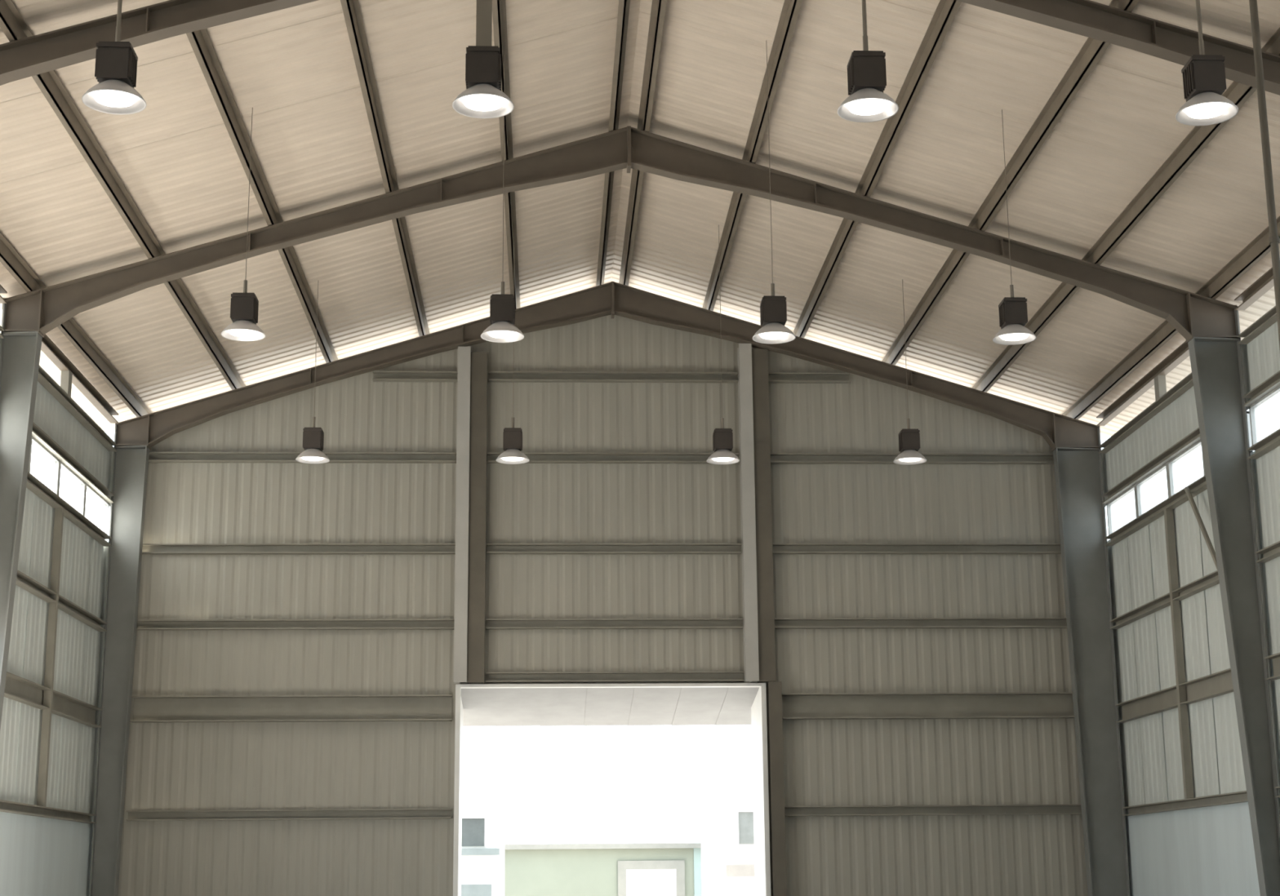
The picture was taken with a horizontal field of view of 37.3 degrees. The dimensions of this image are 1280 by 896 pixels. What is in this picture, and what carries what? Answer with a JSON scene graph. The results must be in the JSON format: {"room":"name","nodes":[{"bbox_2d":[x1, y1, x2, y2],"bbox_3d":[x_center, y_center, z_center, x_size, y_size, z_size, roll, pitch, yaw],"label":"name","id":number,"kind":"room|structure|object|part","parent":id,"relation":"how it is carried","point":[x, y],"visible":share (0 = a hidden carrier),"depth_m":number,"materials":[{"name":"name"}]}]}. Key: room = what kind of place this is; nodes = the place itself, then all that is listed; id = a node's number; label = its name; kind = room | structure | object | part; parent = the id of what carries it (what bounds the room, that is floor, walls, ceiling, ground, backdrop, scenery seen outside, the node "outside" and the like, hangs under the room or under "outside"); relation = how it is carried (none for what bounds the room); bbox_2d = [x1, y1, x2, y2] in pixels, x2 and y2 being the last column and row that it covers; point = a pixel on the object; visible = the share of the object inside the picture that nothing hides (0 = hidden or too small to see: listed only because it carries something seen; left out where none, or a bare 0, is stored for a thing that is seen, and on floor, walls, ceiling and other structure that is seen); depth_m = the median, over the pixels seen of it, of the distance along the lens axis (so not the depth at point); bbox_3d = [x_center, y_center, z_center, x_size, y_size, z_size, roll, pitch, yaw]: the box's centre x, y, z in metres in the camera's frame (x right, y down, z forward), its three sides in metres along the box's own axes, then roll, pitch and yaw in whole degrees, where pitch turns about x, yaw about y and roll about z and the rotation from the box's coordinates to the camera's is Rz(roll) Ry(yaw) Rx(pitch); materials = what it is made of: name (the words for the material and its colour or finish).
{"room":"warehouse interior","nodes":[
{"label":"warehouse interior","id":0,"kind":"room"},
{"bbox_2d":[0,284,118,895],"bbox_3d":[-7.922,-0.769,10.098,0.260,9.560,44.061,0,-13,-3],"label":"wall","id":1,"kind":"structure","parent":0,"point":[50,726],"depth_m":28.50,"materials":[{"name":"grey metal"}]},
{"bbox_2d":[27,436,109,534],"bbox_3d":[-8.824,0.482,28.632,0.100,0.600,6.590,0,-13,-3],"label":"window","id":2,"kind":"structure","parent":1,"relation":"in","point":[57,464],"depth_m":29.69,"materials":[{"name":"metal"}]},
{"bbox_2d":[117,315,1088,895],"bbox_3d":[-0.437,3.015,32.143,17.101,11.930,0.290,0,-13,-3],"label":"wall","id":3,"kind":"structure","parent":0,"point":[292,721],"depth_m":32.28,"materials":[{"name":"metal"}]},
{"bbox_2d":[453,346,488,684],"bbox_3d":[-2.883,1.103,32.377,0.510,5.803,0.300,0,-13,-3],"label":"post","id":4,"kind":"object","parent":3,"relation":"attached to","point":[469,622],"visible":1,"depth_m":32.24,"materials":[{"name":"grey metal"}]},
{"bbox_2d":[453,683,770,895],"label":"door","id":5,"kind":"structure","parent":3,"relation":"in","point":[758,708],"depth_m":31.88,"materials":[{"name":"white paint"}]},
{"bbox_2d":[461,687,759,726],"bbox_3d":[-0.556,4.541,33.599,5.690,0.510,3.160,0,-13,-3],"label":"canopy","id":6,"kind":"object","parent":5,"relation":"attached to","point":[656,706],"visible":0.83,"depth_m":33.67,"materials":[{"name":"grey paint"}]},
{"bbox_2d":[737,343,776,683],"bbox_3d":[2.001,1.074,32.621,0.510,5.886,0.300,0,-13,-3],"label":"post","id":7,"kind":"object","parent":3,"relation":"attached to","point":[757,554],"visible":1,"depth_m":32.50,"materials":[{"name":"grey metal"}]},
{"bbox_2d":[0,0,1279,436],"bbox_3d":[0.549,-6.686,12.004,18.500,2.911,45.520,0,-13,-3],"label":"ceiling","id":8,"kind":"structure","parent":0,"point":[177,159],"depth_m":25.28,"materials":[{"name":"beige metal"}]},
{"bbox_2d":[81,0,146,115],"bbox_3d":[-4.328,-4.225,15.885,0.512,2.850,0.512,0,-13,-3],"label":"lamp","id":9,"kind":"object","parent":8,"relation":"hanging from","point":[116,62],"visible":1,"depth_m":15.53,"materials":[{"name":"metal"}]},
{"bbox_2d":[221,107,265,341],"bbox_3d":[-4.648,-2.705,22.485,0.512,2.850,0.512,0,-13,-3],"label":"lamp","id":10,"kind":"object","parent":8,"relation":"hanging from","point":[244,307],"visible":1,"depth_m":22.13,"materials":[{"name":"metal"}]},
{"bbox_2d":[295,280,329,463],"bbox_3d":[-4.964,-1.203,29.007,0.512,2.850,0.512,0,-13,-3],"label":"lamp","id":11,"kind":"object","parent":8,"relation":"hanging from","point":[313,437],"visible":1,"depth_m":28.64,"materials":[{"name":"metal"}]},
{"bbox_2d":[452,0,514,118],"bbox_3d":[-1.315,-4.667,16.133,0.512,3.771,0.512,0,-13,-3],"label":"lamp","id":12,"kind":"object","parent":8,"relation":"hanging from","point":[483,97],"visible":1,"depth_m":15.68,"materials":[{"name":"metal"}]},
{"bbox_2d":[480,42,524,342],"bbox_3d":[-1.635,-3.147,22.733,0.512,3.771,0.512,0,-13,-3],"label":"lamp","id":13,"kind":"object","parent":8,"relation":"hanging from","point":[502,307],"visible":1,"depth_m":22.27,"materials":[{"name":"metal"}]},
{"bbox_2d":[495,245,529,464],"bbox_3d":[-1.951,-1.646,29.255,0.512,3.771,0.512,0,-13,-3],"label":"lamp","id":14,"kind":"object","parent":8,"relation":"hanging from","point":[512,437],"visible":0.99,"depth_m":28.79,"materials":[{"name":"metal"}]},
{"bbox_2d":[706,225,739,464],"bbox_3d":[1.255,-1.655,29.412,0.512,3.804,0.512,0,-13,-3],"label":"lamp","id":15,"kind":"object","parent":8,"relation":"hanging from","point":[722,438],"visible":1,"depth_m":28.95,"materials":[{"name":"metal"}]},
{"bbox_2d":[752,47,795,344],"bbox_3d":[1.571,-3.157,22.890,0.512,3.804,0.512,0,-13,-3],"label":"lamp","id":16,"kind":"object","parent":8,"relation":"hanging from","point":[773,309],"visible":1,"depth_m":22.43,"materials":[{"name":"metal"}]},
{"bbox_2d":[837,0,898,122],"bbox_3d":[1.891,-4.677,16.291,0.512,3.804,0.512,0,-13,-3],"label":"lamp","id":17,"kind":"object","parent":8,"relation":"hanging from","point":[867,102],"visible":1,"depth_m":15.83,"materials":[{"name":"metal"}]},
{"bbox_2d":[893,279,926,465],"bbox_3d":[4.135,-1.221,29.452,0.512,2.926,0.512,0,-13,-3],"label":"lamp","id":18,"kind":"object","parent":8,"relation":"hanging from","point":[908,439],"visible":1,"depth_m":29.09,"materials":[{"name":"metal"}]},
{"bbox_2d":[992,109,1036,345],"bbox_3d":[4.452,-2.723,22.930,0.512,2.926,0.512,0,-13,-3],"label":"lamp","id":19,"kind":"object","parent":8,"relation":"hanging from","point":[1013,313],"visible":1,"depth_m":22.57,"materials":[{"name":"metal"}]},
{"bbox_2d":[1175,0,1238,126],"bbox_3d":[4.771,-4.243,16.330,0.512,2.926,0.512,0,-13,-3],"label":"lamp","id":20,"kind":"object","parent":8,"relation":"hanging from","point":[1204,81],"visible":1,"depth_m":15.97,"materials":[{"name":"metal"}]},
{"bbox_2d":[1096,266,1279,895],"bbox_3d":[9.139,-0.733,10.916,0.260,9.560,44.061,0,-13,-3],"label":"wall","id":21,"kind":"structure","parent":0,"point":[1188,831],"depth_m":28.88,"materials":[{"name":"grey metal"}]},
{"bbox_2d":[1106,411,1253,535],"bbox_3d":[8.257,0.518,29.451,0.100,0.600,6.590,0,-13,-3],"label":"window","id":22,"kind":"structure","parent":21,"relation":"in","point":[1170,466],"depth_m":30.28,"materials":[{"name":"metal"}]},
{"bbox_2d":[1184,486,1217,571],"bbox_3d":[8.187,1.652,26.881,0.070,2.683,2.154,0,-13,-3],"label":"rod","id":23,"kind":"object","parent":21,"relation":"attached to","point":[1188,492],"visible":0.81,"depth_m":27.51,"materials":[{"name":"grey metal"}]},
{"bbox_2d":[1248,386,1279,445],"bbox_3d":[8.579,-1.013,22.803,0.100,0.600,6.590,0,-13,-3],"label":"window","id":24,"kind":"structure","parent":21,"relation":"in","point":[1253,411],"depth_m":25.93,"materials":[{"name":"metal"}]},
{"bbox_3d":[0.650,4.010,9.438,17.300,0.200,44.110,0,-13,-3],"label":"floor","id":25,"kind":"structure","parent":0,"visible":0},
{"bbox_2d":[88,281,1130,895],"bbox_3d":[-0.429,2.947,31.959,17.040,11.980,0.320,0,-13,-3],"label":"frame","id":26,"kind":"object","parent":25,"relation":"on","point":[1074,443],"visible":0.88,"depth_m":32.37,"materials":[{"name":"grey paint"}]},
{"bbox_3d":[-8.358,-0.269,32.315,0.020,0.544,0.260,0,-13,-3],"label":"haunch plate","id":27,"kind":"part","parent":26,"relation":"part of","materials":[{"name":"grey metal"}]},
{"bbox_3d":[-0.478,-2.593,33.232,0.050,0.590,0.280,0,-13,-3],"label":"apex plate","id":28,"kind":"part","parent":26,"relation":"part of","materials":[{"name":"grey metal"}]},
{"bbox_3d":[7.204,-0.271,33.070,0.020,0.618,0.260,0,-13,-3],"label":"haunch plate","id":29,"kind":"part","parent":26,"relation":"part of","materials":[{"name":"grey metal"}]},
{"bbox_2d":[0,126,1279,895],"bbox_3d":[-0.108,1.387,25.338,17.040,12.050,0.320,0,-13,-3],"label":"frame","id":30,"kind":"object","parent":25,"relation":"on","point":[1210,327],"visible":1,"depth_m":26.07,"materials":[{"name":"grey paint"}]},
{"bbox_3d":[-8.097,-1.820,25.689,0.020,0.596,0.260,0,-13,-3],"label":"haunch plate","id":31,"kind":"part","parent":30,"relation":"part of","materials":[{"name":"grey metal"}]},
{"bbox_2d":[0,231,151,417],"bbox_3d":[-7.532,-5.511,11.362,0.150,0.204,45.160,0,-13,-3],"label":"roof purlin","id":32,"kind":"structure","parent":30,"relation":"on","point":[10,258],"depth_m":28.35,"materials":[{"name":"grey metal"}]},
{"bbox_2d":[0,0,245,390],"bbox_3d":[-5.938,-5.984,11.548,0.150,0.204,45.160,0,-13,-3],"label":"roof purlin","id":33,"kind":"structure","parent":30,"relation":"on","point":[12,24],"depth_m":23.28,"materials":[{"name":"grey metal"}]},
{"bbox_2d":[186,28,337,363],"bbox_3d":[-4.344,-6.456,11.734,0.150,0.204,45.160,0,-13,-3],"label":"roof purlin","id":34,"kind":"structure","parent":30,"relation":"on","point":[201,43],"depth_m":24.09,"materials":[{"name":"grey metal"}]},
{"bbox_2d":[340,0,430,336],"bbox_3d":[-2.750,-6.928,11.920,0.150,0.204,45.160,0,-13,-3],"label":"roof purlin","id":35,"kind":"structure","parent":30,"relation":"on","point":[351,8],"depth_m":24.46,"materials":[{"name":"grey metal"}]},
{"bbox_3d":[-0.157,-4.188,26.619,0.050,0.590,0.280,0,-13,-3],"label":"apex plate","id":36,"kind":"part","parent":30,"relation":"part of","materials":[{"name":"grey metal"}]},
{"bbox_2d":[618,0,666,286],"bbox_3d":[0.748,-7.839,12.299,0.150,0.204,45.160,0,-13,-3],"label":"roof purlin","id":37,"kind":"structure","parent":30,"relation":"on","point":[658,7],"depth_m":26.05,"materials":[{"name":"grey metal"}]},
{"bbox_2d":[702,0,802,311],"bbox_3d":[2.240,-7.393,12.269,0.150,0.204,45.160,0,-13,-3],"label":"roof purlin","id":38,"kind":"structure","parent":30,"relation":"on","point":[791,8],"depth_m":25.49,"materials":[{"name":"grey metal"}]},
{"bbox_2d":[881,0,1139,365],"bbox_3d":[5.445,-6.435,12.204,0.150,0.204,45.160,0,-13,-3],"label":"roof purlin","id":39,"kind":"structure","parent":30,"relation":"on","point":[1092,50],"depth_m":24.33,"materials":[{"name":"grey metal"}]},
{"bbox_2d":[972,27,1279,392],"bbox_3d":[7.047,-5.956,12.171,0.150,0.204,45.160,0,-13,-3],"label":"roof purlin","id":40,"kind":"structure","parent":30,"relation":"on","point":[1200,136],"depth_m":24.66,"materials":[{"name":"grey metal"}]},
{"bbox_3d":[7.645,-1.813,26.450,0.020,0.651,0.260,0,-13,-3],"label":"haunch plate","id":41,"kind":"part","parent":30,"relation":"part of","materials":[{"name":"grey metal"}]},
{"bbox_2d":[0,0,1279,95],"bbox_3d":[0.214,-0.144,18.689,17.040,12.050,0.320,0,-13,-3],"label":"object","id":42,"kind":"structure","parent":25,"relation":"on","point":[48,51],"depth_m":19.59,"materials":[{"name":"grey paint"}]},
{"bbox_2d":[492,0,519,309],"bbox_3d":[-1.156,-7.400,12.106,0.150,0.204,45.160,0,-13,-3],"label":"roof purlin","id":43,"kind":"structure","parent":42,"relation":"attached to","point":[499,6],"depth_m":25.94,"materials":[{"name":"grey metal"}]},
{"bbox_2d":[595,0,630,286],"bbox_3d":[0.328,-7.840,12.279,0.150,0.204,45.160,0,-13,-3],"label":"roof purlin","id":44,"kind":"structure","parent":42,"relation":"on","point":[624,5],"depth_m":25.98,"materials":[{"name":"grey metal"}]},
{"bbox_2d":[792,0,961,337],"bbox_3d":[3.842,-6.914,12.236,0.150,0.204,45.160,0,-13,-3],"label":"roof purlin","id":45,"kind":"structure","parent":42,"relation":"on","point":[945,12],"depth_m":24.71,"materials":[{"name":"grey metal"}]},
{"bbox_2d":[1062,216,1279,419],"bbox_3d":[8.649,-5.477,12.139,0.150,0.204,45.160,0,-13,-3],"label":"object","id":46,"kind":"structure","parent":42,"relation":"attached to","point":[1260,246],"depth_m":28.50,"materials":[{"name":"grey metal"}]},
{"bbox_2d":[766,681,786,895],"bbox_3d":[2.284,6.381,31.402,0.300,4.990,0.300,0,-13,-3],"label":"post","id":47,"kind":"object","parent":25,"relation":"on","point":[775,718],"visible":1,"depth_m":31.47,"materials":[{"name":"grey metal"}]},
{"bbox_2d":[1248,0,1279,349],"bbox_3d":[5.933,0.246,17.182,0.089,10.515,0.089,0,-13,-3],"label":"pipe","id":48,"kind":"object","parent":25,"relation":"on","point":[1273,239],"visible":1,"depth_m":17.84,"materials":[{"name":"grey metal"}]},
{"label":"outside","id":49,"kind":"structure","parent":0,"visible":0},
{"label":"yard","id":50,"kind":"structure","parent":49,"visible":0},
{"bbox_2d":[461,798,506,895],"bbox_3d":[-7.010,11.426,50.224,6.760,3.870,8.560,0,-13,-3],"label":"house","id":51,"kind":"structure","parent":50,"relation":"on","point":[483,820],"depth_m":46.87,"materials":[{"name":"white paint"}]},
{"bbox_3d":[-4.273,9.500,46.886,0.860,0.680,0.040,0,-13,-3],"label":"pane","id":52,"kind":"part","parent":51,"relation":"part of","materials":[{"name":"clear glass"}]},
{"bbox_3d":[-4.273,9.471,46.892,0.980,0.740,0.100,0,-13,-3],"label":"opening frame","id":53,"kind":"part","parent":51,"relation":"part of","materials":[{"name":"white paint"}]},
{"bbox_2d":[461,884,491,895],"bbox_3d":[-4.144,11.596,46.409,1.000,1.780,0.060,0,-13,-3],"label":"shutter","id":54,"kind":"object","parent":51,"relation":"hanging from","point":[466,890],"depth_m":46.55,"materials":[{"name":"white"}]},
{"bbox_2d":[504,843,702,895],"bbox_3d":[-1.295,15.041,64.276,7.220,3.020,8.600,0,-13,-3],"label":"building","id":55,"kind":"structure","parent":50,"relation":"on","point":[617,869],"depth_m":60.49,"materials":[{"name":"green paint"}]},
{"bbox_3d":[0.366,14.394,60.366,2.140,2.460,0.100,0,-13,-3],"label":"opening frame","id":56,"kind":"part","parent":55,"relation":"part of","materials":[{"name":"white"}]},
{"bbox_3d":[0.367,14.526,60.336,1.600,2.190,0.040,0,-13,-3],"label":"door","id":57,"kind":"part","parent":55,"relation":"part of","materials":[{"name":"white paint"}]},
{"bbox_2d":[698,790,755,895],"bbox_3d":[5.296,11.801,52.891,6.640,4.120,8.360,0,-13,-3],"label":"house","id":58,"kind":"structure","parent":50,"relation":"on","point":[726,816],"depth_m":49.35,"materials":[{"name":"white paint"}]},
{"bbox_3d":[2.863,9.828,49.211,0.740,0.880,0.100,0,-13,-3],"label":"opening frame","id":59,"kind":"part","parent":58,"relation":"part of","materials":[{"name":"white paint"}]},
{"bbox_3d":[2.864,9.857,49.204,0.620,0.820,0.040,0,-13,-3],"label":"pane","id":60,"kind":"part","parent":58,"relation":"part of","materials":[{"name":"grey glass"}]}
]}

